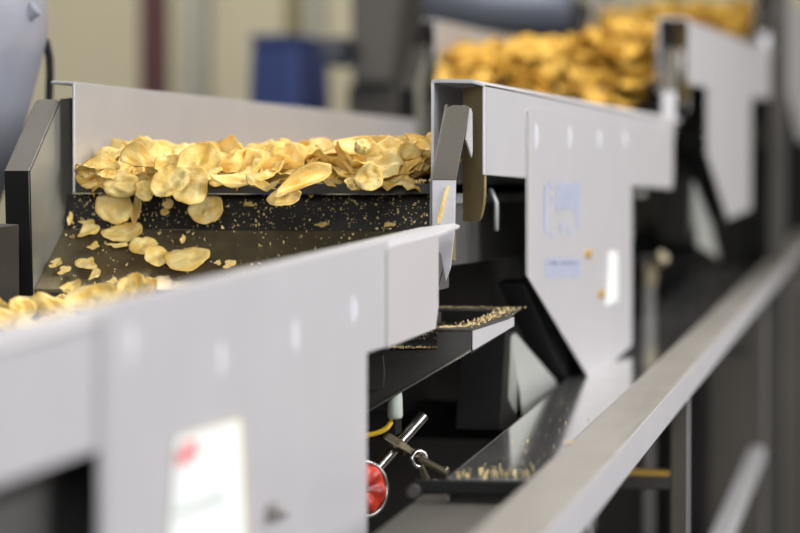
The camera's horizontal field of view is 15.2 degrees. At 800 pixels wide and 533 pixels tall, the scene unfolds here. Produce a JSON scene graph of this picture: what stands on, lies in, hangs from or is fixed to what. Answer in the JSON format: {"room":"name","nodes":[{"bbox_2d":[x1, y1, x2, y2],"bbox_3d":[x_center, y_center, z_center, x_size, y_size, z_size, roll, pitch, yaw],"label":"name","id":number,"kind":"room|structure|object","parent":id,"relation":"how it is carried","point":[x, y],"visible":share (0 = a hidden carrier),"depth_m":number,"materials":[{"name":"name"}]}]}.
{"room":"factory floor","nodes":[
{"label":"factory floor","id":0,"kind":"room"},
{"bbox_2d":[0,0,799,298],"bbox_3d":[0.608,-1.313,13.197,14.000,4.200,0.200,0,2,11],"label":"wall","id":1,"kind":"structure","parent":0,"point":[92,41],"depth_m":13.46,"materials":[{"name":"paint"}]},
{"bbox_3d":[-1.059,1.159,4.952,14.000,0.100,17.200,0,2,11],"label":"floor","id":2,"kind":"structure","parent":0,"visible":0},
{"bbox_2d":[0,0,47,201],"bbox_3d":[-0.609,0.338,3.468,0.425,1.658,0.423,0,2,11],"label":"drum","id":3,"kind":"object","parent":2,"relation":"on","point":[23,23],"visible":0.94,"depth_m":3.38,"materials":[{"name":"metal"}]},
{"bbox_2d":[44,38,53,98],"bbox_3d":[-0.439,0.442,3.531,0.072,1.430,0.014,0,2,11],"label":"power cable","id":4,"kind":"object","parent":3,"relation":"attached to","point":[49,87],"visible":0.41,"depth_m":3.50,"materials":[{"name":"black rubber"}]},
{"bbox_2d":[139,0,168,229],"bbox_3d":[-0.862,-0.709,10.529,0.188,3.200,0.188,0,2,11],"label":"steel column","id":5,"kind":"structure","parent":2,"relation":"on","point":[153,14],"depth_m":10.49,"materials":[{"name":"metal"}]},
{"bbox_2d":[180,0,211,193],"bbox_3d":[-0.744,-0.725,10.932,0.194,3.200,0.194,0,2,11],"label":"steel column","id":6,"kind":"structure","parent":2,"relation":"on","point":[195,15],"depth_m":10.88,"materials":[{"name":"metal"}]},
{"bbox_2d":[249,34,329,194],"bbox_3d":[-0.280,0.208,7.681,0.144,1.588,0.372,0,2,11],"label":"bin","id":7,"kind":"object","parent":2,"relation":"on","point":[287,69],"visible":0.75,"depth_m":7.49,"materials":[{"name":"plastic"}]},
{"bbox_2d":[284,0,303,35],"bbox_3d":[-0.325,-0.658,9.215,0.152,3.200,0.152,0,2,11],"label":"steel column","id":8,"kind":"structure","parent":2,"relation":"on","point":[293,9],"depth_m":9.19,"materials":[{"name":"metal"}]},
{"bbox_2d":[304,0,325,38],"bbox_3d":[-0.334,-0.748,11.529,0.184,3.200,0.184,0,2,11],"label":"steel column","id":9,"kind":"structure","parent":2,"relation":"on","point":[314,10],"depth_m":11.48,"materials":[{"name":"metal"}]},
{"bbox_2d":[319,0,422,194],"bbox_3d":[-0.048,0.161,6.697,0.186,1.758,0.470,0,2,11],"label":"machine","id":10,"kind":"object","parent":2,"relation":"on","point":[384,32],"visible":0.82,"depth_m":6.55,"materials":[{"name":"paint"}]},
{"bbox_2d":[304,194,565,532],"bbox_3d":[-0.033,0.526,3.964,0.250,1.242,2.060,0,2,11],"label":"machine base","id":11,"kind":"object","parent":2,"relation":"on","point":[474,284],"visible":0.06,"depth_m":4.29,"materials":[{"name":"black metal"}]},
{"bbox_2d":[51,45,682,375],"bbox_3d":[0.064,-0.101,4.066,0.486,0.470,2.098,0,2,11],"label":"conveyor","id":12,"kind":"object","parent":11,"relation":"on","point":[571,171],"visible":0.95,"depth_m":3.57,"materials":[{"name":"metal"}]},
{"bbox_2d":[74,170,99,183],"bbox_3d":[-0.312,-0.097,3.076,0.037,0.026,0.039,1,2,19],"label":"chip","id":13,"kind":"object","parent":12,"relation":"on","point":[80,180],"visible":0.42,"depth_m":3.07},
{"bbox_2d":[80,180,102,188],"bbox_3d":[-0.308,-0.090,3.088,0.047,0.020,0.036,1,2,22],"label":"chip","id":14,"kind":"object","parent":12,"relation":"on","point":[88,185],"visible":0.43,"depth_m":3.08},
{"bbox_2d":[92,149,121,196],"bbox_3d":[-0.299,-0.096,3.084,0.034,0.049,0.037,0,2,1],"label":"chip","id":15,"kind":"object","parent":12,"relation":"on","point":[116,157],"visible":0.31,"depth_m":3.08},
{"bbox_2d":[110,138,127,148],"bbox_3d":[-0.301,-0.112,3.138,0.038,0.044,0.032,1,3,34],"label":"chip","id":16,"kind":"object","parent":12,"relation":"on","point":[115,143],"visible":0.09,"depth_m":3.15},
{"bbox_2d":[118,158,133,171],"bbox_3d":[-0.286,-0.101,3.073,0.028,0.033,0.058,1,2,26],"label":"chip","id":17,"kind":"object","parent":12,"relation":"on","point":[123,166],"visible":0.16,"depth_m":3.06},
{"bbox_2d":[133,172,147,180],"bbox_3d":[-0.283,-0.094,3.077,0.035,0.030,0.054,-1,2,-26],"label":"chip","id":18,"kind":"object","parent":12,"relation":"on","point":[140,175],"visible":0.06,"depth_m":3.06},
{"bbox_2d":[129,136,153,147],"bbox_3d":[-0.275,-0.113,3.130,0.049,0.046,0.032,1,2,26],"label":"chip","id":19,"kind":"object","parent":12,"relation":"on","point":[148,142],"visible":0.04,"depth_m":3.14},
{"bbox_2d":[142,141,165,180],"bbox_3d":[-0.246,-0.105,3.075,0.038,0.047,0.028,-2,3,-44],"label":"chip","id":20,"kind":"object","parent":12,"relation":"on","point":[156,150],"visible":0.25,"depth_m":3.08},
{"bbox_2d":[154,140,180,148],"bbox_3d":[-0.246,-0.112,3.166,0.036,0.043,0.036,0,2,0],"label":"chip","id":21,"kind":"object","parent":12,"relation":"on","point":[161,142],"visible":0.07,"depth_m":3.18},
{"bbox_2d":[208,159,238,186],"bbox_3d":[-0.181,-0.097,3.060,0.042,0.031,0.031,-1,3,-34],"label":"chip","id":22,"kind":"object","parent":12,"relation":"on","point":[211,182],"visible":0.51,"depth_m":3.04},
{"bbox_2d":[218,135,243,151],"bbox_3d":[-0.171,-0.116,3.107,0.030,0.041,0.047,-2,3,-36],"label":"chip","id":23,"kind":"object","parent":12,"relation":"on","point":[229,143],"visible":0.41,"depth_m":3.10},
{"bbox_2d":[220,147,249,172],"bbox_3d":[-0.172,-0.101,3.068,0.052,0.042,0.031,-2,3,-44],"label":"chip","id":24,"kind":"object","parent":12,"relation":"on","point":[234,161],"visible":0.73,"depth_m":3.06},
{"bbox_2d":[194,149,242,172],"bbox_3d":[-0.185,-0.105,3.069,0.050,0.031,0.032,0,2,0],"label":"chip","id":25,"kind":"object","parent":24,"relation":"on","point":[224,154],"visible":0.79,"depth_m":3.06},
{"bbox_2d":[236,148,269,191],"bbox_3d":[-0.149,-0.098,3.046,0.036,0.045,0.046,0,2,-4],"label":"chip","id":26,"kind":"object","parent":12,"relation":"on","point":[257,164],"visible":0.62,"depth_m":3.06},
{"label":"chip","id":27,"kind":"object","parent":26,"relation":"on","visible":0},
{"bbox_2d":[272,141,284,155],"bbox_3d":[-0.129,-0.108,3.075,0.025,0.041,0.050,0,2,1],"label":"chip","id":28,"kind":"object","parent":27,"relation":"on","point":[279,145],"visible":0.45,"depth_m":3.07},
{"bbox_2d":[245,174,279,191],"bbox_3d":[-0.131,-0.081,2.910,0.036,0.018,0.015,1,2,15],"label":"chip","id":29,"kind":"object","parent":12,"relation":"on","point":[265,186],"visible":1,"depth_m":2.91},
{"bbox_2d":[209,172,268,187],"bbox_3d":[-0.157,-0.084,2.917,0.058,0.016,0.016,0,2,-10],"label":"chip","id":30,"kind":"object","parent":29,"relation":"on","point":[235,180],"visible":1,"depth_m":2.92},
{"bbox_2d":[252,150,288,170],"bbox_3d":[-0.133,-0.101,3.047,0.041,0.035,0.035,0,2,0],"label":"chip","id":31,"kind":"object","parent":12,"relation":"on","point":[257,154],"visible":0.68,"depth_m":3.06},
{"bbox_2d":[267,169,290,181],"bbox_3d":[-0.112,-0.085,3.041,0.054,0.029,0.045,-1,2,-16],"label":"chip","id":32,"kind":"object","parent":12,"relation":"on","point":[277,175],"visible":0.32,"depth_m":3.04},
{"bbox_2d":[241,159,285,177],"bbox_3d":[-0.138,-0.099,3.038,0.046,0.021,0.045,0,2,7],"label":"chip","id":33,"kind":"object","parent":32,"relation":"on","point":[270,174],"visible":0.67,"depth_m":3.03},
{"bbox_2d":[259,153,301,172],"bbox_3d":[-0.120,-0.101,3.063,0.059,0.029,0.047,0,2,-6],"label":"chip","id":34,"kind":"object","parent":12,"relation":"on","point":[291,164],"visible":0.44,"depth_m":3.04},
{"bbox_2d":[266,190,301,205],"bbox_3d":[-0.112,-0.068,2.909,0.034,0.018,0.018,0,2,-8],"label":"chip","id":35,"kind":"object","parent":12,"relation":"on","point":[291,198],"visible":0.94,"depth_m":2.91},
{"bbox_2d":[274,162,331,197],"bbox_3d":[-0.091,-0.084,2.897,0.058,0.034,0.030,-1,3,-30],"label":"chip","id":36,"kind":"object","parent":35,"relation":"on","point":[306,175],"visible":1,"depth_m":2.90,"materials":[{"name":"food"}]},
{"bbox_2d":[266,142,304,165],"bbox_3d":[-0.121,-0.102,3.062,0.048,0.049,0.033,1,3,30],"label":"chip","id":37,"kind":"object","parent":12,"relation":"on","point":[291,149],"visible":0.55,"depth_m":3.07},
{"bbox_2d":[292,142,308,157],"bbox_3d":[-0.117,-0.108,3.105,0.051,0.042,0.030,1,2,15],"label":"chip","id":38,"kind":"object","parent":12,"relation":"on","point":[303,149],"visible":0.07,"depth_m":3.11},
{"bbox_2d":[310,137,332,147],"bbox_3d":[-0.081,-0.117,3.247,0.032,0.045,0.048,0,2,0],"label":"chip","id":39,"kind":"object","parent":12,"relation":"on","point":[321,142],"visible":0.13,"depth_m":3.25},
{"bbox_2d":[312,149,336,161],"bbox_3d":[-0.079,-0.103,3.052,0.037,0.036,0.047,1,2,24],"label":"chip","id":40,"kind":"object","parent":12,"relation":"on","point":[332,151],"visible":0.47,"depth_m":3.04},
{"bbox_2d":[309,154,346,183],"bbox_3d":[-0.074,-0.097,3.042,0.046,0.040,0.026,0,2,-5],"label":"chip","id":41,"kind":"object","parent":12,"relation":"on","point":[332,175],"visible":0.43,"depth_m":3.04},
{"bbox_2d":[323,177,341,186],"bbox_3d":[-0.080,-0.089,3.044,0.045,0.018,0.050,1,2,22],"label":"chip","id":42,"kind":"object","parent":12,"relation":"on","point":[335,181],"visible":0.23,"depth_m":3.03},
{"bbox_2d":[325,161,352,178],"bbox_3d":[-0.054,-0.098,3.030,0.044,0.020,0.043,1,2,23],"label":"chip","id":43,"kind":"object","parent":12,"relation":"on","point":[338,171],"visible":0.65,"depth_m":3.02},
{"bbox_2d":[344,177,359,190],"bbox_3d":[-0.045,-0.081,2.920,0.023,0.013,0.013,-1,2,-26],"label":"chip","id":44,"kind":"object","parent":12,"relation":"on","point":[349,182],"visible":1,"depth_m":2.92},
{"bbox_2d":[333,136,375,173],"bbox_3d":[-0.047,-0.111,3.041,0.054,0.044,0.031,-1,3,-30],"label":"chip","id":45,"kind":"object","parent":12,"relation":"on","point":[347,144],"visible":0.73,"depth_m":3.04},
{"bbox_2d":[349,142,383,176],"bbox_3d":[-0.030,-0.105,3.021,0.049,0.041,0.032,1,2,21],"label":"chip","id":46,"kind":"object","parent":12,"relation":"on","point":[375,148],"visible":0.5,"depth_m":3.03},
{"bbox_2d":[370,136,386,142],"bbox_3d":[-0.019,-0.114,3.078,0.046,0.041,0.037,2,3,38],"label":"chip","id":47,"kind":"object","parent":12,"relation":"on","point":[376,139],"visible":0.1,"depth_m":3.06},
{"bbox_2d":[382,162,404,186],"bbox_3d":[-0.018,-0.094,3.016,0.045,0.028,0.041,-1,2,-21],"label":"chip","id":48,"kind":"object","parent":12,"relation":"on","point":[394,178],"visible":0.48,"depth_m":3.01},
{"bbox_2d":[354,147,404,178],"bbox_3d":[-0.022,-0.103,3.009,0.038,0.033,0.050,-2,3,-39],"label":"chip","id":49,"kind":"object","parent":48,"relation":"on","point":[389,160],"visible":0.69,"depth_m":3.01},
{"bbox_2d":[336,140,374,166],"bbox_3d":[-0.044,-0.114,3.026,0.040,0.027,0.037,-1,2,-15],"label":"chip","id":50,"kind":"object","parent":49,"relation":"on","point":[339,147],"visible":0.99,"depth_m":3.02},
{"bbox_2d":[354,138,370,154],"bbox_3d":[-0.038,-0.120,2.993,0.017,0.017,0.012,-1,2,-15],"label":"chip","id":51,"kind":"object","parent":49,"relation":"on","point":[362,146],"visible":1,"depth_m":2.99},
{"bbox_2d":[381,175,421,192],"bbox_3d":[-0.001,-0.086,3.015,0.055,0.026,0.047,2,3,37],"label":"chip","id":52,"kind":"object","parent":12,"relation":"on","point":[405,181],"visible":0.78,"depth_m":3.00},
{"bbox_2d":[398,163,424,175],"bbox_3d":[0.002,-0.099,3.032,0.041,0.017,0.057,1,2,23],"label":"chip","id":53,"kind":"object","parent":52,"relation":"on","point":[405,173],"visible":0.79,"depth_m":3.02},
{"bbox_2d":[397,141,424,159],"bbox_3d":[0.002,-0.113,3.031,0.050,0.029,0.039,-2,3,-37],"label":"chip","id":54,"kind":"object","parent":53,"relation":"on","point":[407,150],"visible":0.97,"depth_m":3.02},
{"bbox_2d":[372,135,420,171],"bbox_3d":[-0.001,-0.111,3.034,0.050,0.045,0.034,1,2,18],"label":"chip","id":55,"kind":"object","parent":54,"relation":"on","point":[389,141],"visible":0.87,"depth_m":3.04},
{"bbox_2d":[404,133,430,164],"bbox_3d":[0.021,-0.121,3.076,0.038,0.033,0.040,1,2,13],"label":"chip","id":56,"kind":"object","parent":12,"relation":"on","point":[427,153],"visible":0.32,"depth_m":3.07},
{"bbox_2d":[412,139,430,162],"bbox_3d":[0.010,-0.112,3.081,0.043,0.037,0.030,2,3,44],"label":"chip","id":57,"kind":"object","parent":12,"relation":"on","point":[421,143],"visible":0.17,"depth_m":3.08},
{"bbox_2d":[402,133,430,171],"bbox_3d":[0.008,-0.118,3.093,0.047,0.040,0.027,1,2,16],"label":"chip","id":58,"kind":"object","parent":57,"relation":"on","point":[412,136],"visible":0.27,"depth_m":3.10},
{"bbox_2d":[217,0,757,183],"bbox_3d":[0.433,-0.388,5.944,0.389,0.438,5.552,0,2,11],"label":"heap","id":59,"kind":"object","parent":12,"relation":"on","point":[624,50],"visible":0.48,"depth_m":5.02,"materials":[{"name":"food"}]},
{"bbox_2d":[545,181,580,278],"bbox_3d":[0.192,-0.041,3.523,0.001,0.122,0.293,0,2,11],"label":"print","id":60,"kind":"object","parent":12,"relation":"attached to","point":[562,198],"depth_m":3.52},
{"label":"chip","id":61,"kind":"object","parent":12,"relation":"on","visible":0},
{"bbox_2d":[207,167,222,179],"bbox_3d":[-0.206,-0.096,3.046,0.047,0.017,0.045,-2,3,-36],"label":"chip","id":62,"kind":"object","parent":61,"relation":"on","point":[220,168],"visible":0.18,"depth_m":3.04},
{"bbox_2d":[176,142,221,176],"bbox_3d":[-0.205,-0.105,3.048,0.048,0.044,0.029,1,2,27],"label":"chip","id":63,"kind":"object","parent":62,"relation":"on","point":[208,155],"visible":0.61,"depth_m":3.06,"materials":[{"name":"food"}]},
{"label":"chip","id":64,"kind":"object","parent":12,"relation":"on","visible":0},
{"bbox_2d":[305,149,349,169],"bbox_3d":[-0.073,-0.107,3.046,0.047,0.026,0.052,0,2,0],"label":"chip","id":65,"kind":"object","parent":64,"relation":"on","point":[335,160],"visible":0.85,"depth_m":3.03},
{"bbox_2d":[367,306,521,435],"bbox_3d":[-0.045,0.106,3.053,0.316,0.112,0.404,0,2,11],"label":"tray","id":66,"kind":"object","parent":11,"relation":"attached to","point":[391,371],"visible":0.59,"depth_m":2.84,"materials":[{"name":"metal"}]},
{"bbox_2d":[367,393,402,437],"bbox_3d":[-0.035,0.140,2.870,0.076,0.062,0.015,0,2,11],"label":"sensor","id":67,"kind":"object","parent":66,"relation":"attached to","point":[395,404],"visible":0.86,"depth_m":2.86,"materials":[{"name":"grey plastic"}]},
{"bbox_2d":[367,412,449,517],"bbox_3d":[-0.045,0.236,2.866,0.182,0.192,0.188,-2,3,-36],"label":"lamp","id":68,"kind":"object","parent":66,"relation":"attached to","point":[377,480],"depth_m":2.84,"materials":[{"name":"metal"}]},
{"bbox_2d":[389,306,525,348],"bbox_3d":[0.038,0.060,3.025,0.138,0.024,0.392,0,2,11],"label":"crumbs","id":69,"kind":"object","parent":66,"relation":"on","point":[499,308],"visible":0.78,"depth_m":2.94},
{"bbox_2d":[372,279,582,439],"bbox_3d":[0.052,0.114,3.621,0.265,0.213,0.640,0,2,11],"label":"support bracket","id":70,"kind":"object","parent":11,"relation":"attached to","point":[499,382],"visible":0.59,"depth_m":3.44,"materials":[{"name":"black metal"}]},
{"bbox_2d":[376,494,511,532],"bbox_3d":[-0.001,0.719,2.121,0.126,0.998,1.064,0,2,9],"label":"drip tray","id":71,"kind":"object","parent":2,"relation":"on","point":[430,513],"visible":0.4,"depth_m":2.49,"materials":[{"name":"metal"}]},
{"bbox_2d":[417,0,578,47],"bbox_3d":[0.259,0.022,8.252,0.476,1.915,0.254,0,2,0],"label":"drum","id":72,"kind":"object","parent":2,"relation":"on","point":[514,18],"visible":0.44,"depth_m":8.11,"materials":[{"name":"metal"}]},
{"bbox_2d":[406,270,754,532],"bbox_3d":[0.421,0.604,4.825,0.156,1.018,4.559,0,2,9],"label":"chute","id":73,"kind":"object","parent":2,"relation":"on","point":[683,309],"visible":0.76,"depth_m":3.43,"materials":[{"name":"metal"}]},
{"bbox_2d":[456,399,611,479],"bbox_3d":[0.159,0.163,2.985,0.089,0.008,0.875,0,2,10],"label":"crumbs","id":74,"kind":"object","parent":73,"relation":"on","point":[514,471],"visible":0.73,"depth_m":2.62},
{"bbox_2d":[513,99,697,532],"bbox_3d":[0.362,0.369,5.933,0.250,1.402,2.060,0,2,11],"label":"machine base","id":75,"kind":"object","parent":2,"relation":"on","point":[619,514],"visible":0.02,"depth_m":6.55,"materials":[{"name":"black metal"}]},
{"bbox_2d":[421,1,774,218],"bbox_3d":[0.455,-0.344,6.032,0.476,0.480,2.094,0,2,11],"label":"conveyor","id":76,"kind":"object","parent":75,"relation":"on","point":[723,73],"visible":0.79,"depth_m":5.56,"materials":[{"name":"metal"}]},
{"bbox_2d":[632,149,725,257],"bbox_3d":[0.446,-0.113,5.585,0.265,0.213,0.640,0,2,11],"label":"support bracket","id":77,"kind":"object","parent":75,"relation":"attached to","point":[688,209],"visible":0.79,"depth_m":5.43,"materials":[{"name":"black metal"}]},
{"bbox_2d":[473,230,799,532],"bbox_3d":[0.457,0.558,5.657,0.449,1.045,8.000,0,2,9],"label":"guard rail","id":78,"kind":"object","parent":2,"relation":"on","point":[566,495],"visible":0.8,"depth_m":3.48,"materials":[{"name":"metal"}]},
{"bbox_2d":[636,251,667,532],"bbox_3d":[0.420,0.539,5.013,0.060,1.133,0.035,2,3,41],"label":"post","id":79,"kind":"object","parent":2,"relation":"on","point":[647,267],"visible":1,"depth_m":4.99,"materials":[{"name":"metal"}]},
{"bbox_2d":[653,100,765,532],"bbox_3d":[0.756,0.218,7.899,0.250,1.552,2.060,0,2,11],"label":"machine base","id":80,"kind":"object","parent":2,"relation":"on","point":[753,219],"visible":0.16,"depth_m":7.22,"materials":[{"name":"black metal"}]},
{"bbox_2d":[593,0,799,141],"bbox_3d":[0.849,-0.570,7.996,0.476,0.477,2.094,0,2,11],"label":"conveyor","id":81,"kind":"object","parent":80,"relation":"on","point":[793,38],"visible":0.19,"depth_m":7.37,"materials":[{"name":"metal"}]},
{"bbox_2d":[708,268,799,532],"bbox_3d":[1.155,0.511,7.582,0.750,0.989,0.514,0,2,11],"label":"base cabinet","id":82,"kind":"object","parent":2,"relation":"on","point":[731,380],"visible":0.42,"depth_m":7.38,"materials":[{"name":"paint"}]},
{"bbox_2d":[731,93,799,267],"bbox_3d":[1.178,0.120,10.747,0.936,1.526,0.514,0,2,11],"label":"cabinet","id":83,"kind":"object","parent":2,"relation":"on","point":[793,146],"visible":0.02,"depth_m":10.44,"materials":[{"name":"metal"}]},
{"bbox_2d":[766,0,787,532],"bbox_3d":[0.871,-0.469,6.913,0.141,3.000,0.141,0,2,11],"label":"steel column","id":84,"kind":"structure","parent":2,"relation":"on","point":[777,103],"depth_m":6.91,"materials":[{"name":"metal"}]},
{"bbox_3d":[-0.469,0.685,1.787,0.250,1.092,1.630,0,2,11],"label":"machine base","id":85,"kind":"object","parent":2,"relation":"on","visible":0},
{"bbox_2d":[0,98,472,532],"bbox_3d":[-0.324,0.091,2.100,0.501,0.453,2.103,0,2,11],"label":"conveyor","id":86,"kind":"object","parent":85,"relation":"on","point":[217,399],"visible":0.97,"depth_m":2.13,"materials":[{"name":"metal"}]},
{"bbox_2d":[0,308,18,324],"bbox_3d":[-0.334,0.044,2.575,0.036,0.025,0.018,1,2,15],"label":"chip","id":87,"kind":"object","parent":86,"relation":"on","point":[7,316],"visible":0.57,"depth_m":2.58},
{"bbox_2d":[0,299,18,314],"bbox_3d":[-0.361,0.036,2.643,0.047,0.021,0.057,0,2,0],"label":"chip","id":88,"kind":"object","parent":86,"relation":"on","point":[4,305],"visible":0.3,"depth_m":2.63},
{"bbox_2d":[14,315,30,321],"bbox_3d":[-0.286,0.049,2.421,0.051,0.019,0.046,0,2,0],"label":"chip","id":89,"kind":"object","parent":86,"relation":"on","point":[21,317],"visible":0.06,"depth_m":2.42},
{"bbox_2d":[9,296,36,316],"bbox_3d":[-0.334,0.038,2.658,0.023,0.024,0.016,1,3,32],"label":"chip","id":90,"kind":"object","parent":86,"relation":"on","point":[24,305],"visible":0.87,"depth_m":2.66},
{"bbox_2d":[31,292,72,315],"bbox_3d":[-0.308,0.037,2.664,0.044,0.030,0.017,1,2,19],"label":"chip","id":91,"kind":"object","parent":86,"relation":"on","point":[46,304],"visible":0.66,"depth_m":2.66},
{"bbox_2d":[57,266,70,274],"bbox_3d":[-0.338,0.004,3.023,0.012,0.009,0.017,1,2,13],"label":"fragment","id":92,"kind":"object","parent":86,"relation":"on","point":[63,269],"visible":1,"depth_m":3.02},
{"bbox_2d":[59,279,80,293],"bbox_3d":[-0.305,0.018,2.755,0.021,0.014,0.013,-1,3,-31],"label":"chip","id":93,"kind":"object","parent":86,"relation":"on","point":[68,287],"visible":0.91,"depth_m":2.76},
{"bbox_2d":[75,257,96,268],"bbox_3d":[-0.318,-0.004,3.029,0.020,0.012,0.024,-1,2,-20],"label":"fragment","id":94,"kind":"object","parent":86,"relation":"on","point":[88,263],"visible":1,"depth_m":3.03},
{"bbox_2d":[77,224,99,236],"bbox_3d":[-0.319,-0.037,3.083,0.020,0.014,0.026,0,2,12],"label":"fragment","id":95,"kind":"object","parent":86,"relation":"on","point":[86,229],"visible":1,"depth_m":3.08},
{"bbox_2d":[62,283,115,307],"bbox_3d":[-0.279,0.027,2.693,0.050,0.025,0.018,0,2,6],"label":"chip","id":96,"kind":"object","parent":86,"relation":"on","point":[83,295],"visible":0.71,"depth_m":2.70,"materials":[{"name":"food"}]},
{"bbox_2d":[88,268,100,279],"bbox_3d":[-0.306,0.008,3.010,0.010,0.012,0.021,0,2,11],"label":"fragment","id":97,"kind":"object","parent":86,"relation":"on","point":[95,273],"visible":1,"depth_m":3.01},
{"bbox_2d":[96,167,116,179],"bbox_3d":[-0.284,-0.090,2.910,0.020,0.012,0.014,0,2,-12],"label":"chip","id":98,"kind":"object","parent":86,"relation":"on","point":[110,173],"visible":1,"depth_m":2.91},
{"bbox_2d":[95,193,132,224],"bbox_3d":[-0.293,-0.061,3.091,0.040,0.036,0.022,1,2,16],"label":"chip","id":99,"kind":"object","parent":86,"relation":"on","point":[116,211],"visible":0.81,"depth_m":3.08,"materials":[{"name":"food"}]},
{"bbox_2d":[96,288,135,302],"bbox_3d":[-0.252,0.030,2.655,0.038,0.022,0.015,0,2,-10],"label":"chip","id":100,"kind":"object","parent":86,"relation":"on","point":[126,291],"visible":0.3,"depth_m":2.66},
{"bbox_2d":[105,242,127,247],"bbox_3d":[-0.288,-0.022,3.053,0.025,0.006,0.009,0,2,6],"label":"fragment","id":101,"kind":"object","parent":86,"relation":"on","point":[123,244],"visible":1,"depth_m":3.05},
{"bbox_2d":[102,170,138,197],"bbox_3d":[-0.274,-0.080,2.929,0.036,0.028,0.017,-1,2,-19],"label":"chip","id":102,"kind":"object","parent":86,"relation":"on","point":[123,185],"visible":1,"depth_m":2.93,"materials":[{"name":"food"}]},
{"bbox_2d":[74,153,119,170],"bbox_3d":[-0.295,-0.102,2.924,0.045,0.018,0.017,0,2,-5],"label":"chip","id":103,"kind":"object","parent":102,"relation":"on","point":[101,161],"visible":1,"depth_m":2.93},
{"bbox_2d":[76,165,94,178],"bbox_3d":[-0.309,-0.093,2.935,0.020,0.015,0.013,-1,2,-23],"label":"chip","id":104,"kind":"object","parent":103,"relation":"on","point":[85,173],"visible":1,"depth_m":2.94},
{"bbox_2d":[100,222,142,241],"bbox_3d":[-0.285,-0.035,3.070,0.043,0.020,0.029,0,2,-1],"label":"chip","id":105,"kind":"object","parent":86,"relation":"on","point":[125,232],"visible":1,"depth_m":3.07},
{"bbox_2d":[130,196,141,223],"bbox_3d":[-0.270,-0.059,3.085,0.013,0.030,0.019,1,2,19],"label":"chip","id":106,"kind":"object","parent":86,"relation":"on","point":[135,213],"visible":0.89,"depth_m":3.08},
{"bbox_2d":[129,237,156,254],"bbox_3d":[-0.260,-0.021,3.050,0.029,0.018,0.022,2,3,37],"label":"chip","id":107,"kind":"object","parent":86,"relation":"on","point":[137,245],"visible":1,"depth_m":3.05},
{"bbox_2d":[135,180,153,200],"bbox_3d":[-0.248,-0.074,2.922,0.020,0.021,0.014,0,2,-1],"label":"chip","id":108,"kind":"object","parent":86,"relation":"on","point":[143,192],"visible":1,"depth_m":2.92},
{"bbox_2d":[120,141,157,170],"bbox_3d":[-0.252,-0.108,2.925,0.042,0.030,0.026,1,3,30],"label":"chip","id":109,"kind":"object","parent":108,"relation":"on","point":[136,153],"visible":1,"depth_m":2.93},
{"bbox_2d":[154,154,178,171],"bbox_3d":[-0.228,-0.100,2.931,0.025,0.021,0.013,0,2,4],"label":"chip","id":110,"kind":"object","parent":109,"relation":"on","point":[160,163],"visible":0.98,"depth_m":2.93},
{"bbox_2d":[144,276,157,291],"bbox_3d":[-0.231,0.019,2.757,0.020,0.019,0.017,0,2,3],"label":"chip","id":111,"kind":"object","parent":86,"relation":"on","point":[150,283],"visible":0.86,"depth_m":2.76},
{"bbox_2d":[144,245,167,266],"bbox_3d":[-0.243,-0.011,3.024,0.028,0.021,0.026,0,2,-2],"label":"chip","id":112,"kind":"object","parent":86,"relation":"on","point":[154,255],"visible":1,"depth_m":3.02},
{"bbox_2d":[162,197,173,208],"bbox_3d":[-0.239,-0.065,3.085,0.012,0.012,0.008,0,2,-5],"label":"fragment","id":113,"kind":"object","parent":86,"relation":"on","point":[168,204],"visible":1,"depth_m":3.08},
{"bbox_2d":[149,167,189,196],"bbox_3d":[-0.223,-0.082,2.898,0.039,0.030,0.017,0,2,1],"label":"chip","id":114,"kind":"object","parent":86,"relation":"on","point":[169,181],"visible":1,"depth_m":2.90,"materials":[{"name":"food"}]},
{"bbox_2d":[164,247,209,271],"bbox_3d":[-0.214,-0.007,3.012,0.048,0.024,0.029,1,2,14],"label":"chip","id":115,"kind":"object","parent":86,"relation":"on","point":[191,258],"visible":1,"depth_m":3.01,"materials":[{"name":"food"}]},
{"bbox_2d":[172,166,207,204],"bbox_3d":[-0.204,-0.079,2.919,0.039,0.038,0.017,-1,2,-15],"label":"chip","id":116,"kind":"object","parent":86,"relation":"on","point":[195,191],"visible":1,"depth_m":2.92,"materials":[{"name":"food"}]},
{"bbox_2d":[176,443,229,516],"bbox_3d":[-0.126,0.137,1.927,0.001,0.036,0.133,0,2,11],"label":"print","id":117,"kind":"object","parent":86,"relation":"attached to","point":[202,469],"depth_m":1.93},
{"bbox_2d":[187,195,222,223],"bbox_3d":[-0.199,-0.058,3.064,0.036,0.029,0.020,1,2,19],"label":"chip","id":118,"kind":"object","parent":86,"relation":"on","point":[210,209],"visible":0.85,"depth_m":3.06,"materials":[{"name":"food"}]},
{"bbox_2d":[223,260,235,267],"bbox_3d":[-0.170,-0.003,3.001,0.012,0.008,0.017,1,2,13],"label":"fragment","id":119,"kind":"object","parent":86,"relation":"on","point":[228,263],"visible":1,"depth_m":3.00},
{"bbox_2d":[61,178,429,284],"bbox_3d":[-0.156,-0.034,3.021,0.399,0.110,0.112,0,2,11],"label":"crumbs","id":120,"kind":"object","parent":86,"relation":"on","point":[419,181],"visible":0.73,"depth_m":3.05,"materials":[{"name":"food"}]},
{"bbox_2d":[353,163,382,190],"bbox_3d":[-0.031,-0.087,2.911,0.029,0.027,0.012,0,2,7],"label":"chip","id":121,"kind":"object","parent":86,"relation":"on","point":[369,177],"visible":1,"depth_m":2.91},
{"bbox_2d":[437,186,448,223],"bbox_3d":[0.042,-0.059,2.904,0.012,0.037,0.002,0,2,11],"label":"fragment","id":122,"kind":"object","parent":86,"relation":"attached to","point":[444,198],"visible":1,"depth_m":2.90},
{"label":"chip","id":123,"kind":"object","parent":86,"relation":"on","visible":0},
{"bbox_2d":[116,272,144,293],"bbox_3d":[-0.244,0.021,2.735,0.026,0.031,0.018,1,2,14],"label":"chip","id":124,"kind":"object","parent":123,"relation":"on","point":[135,281],"visible":0.53,"depth_m":2.74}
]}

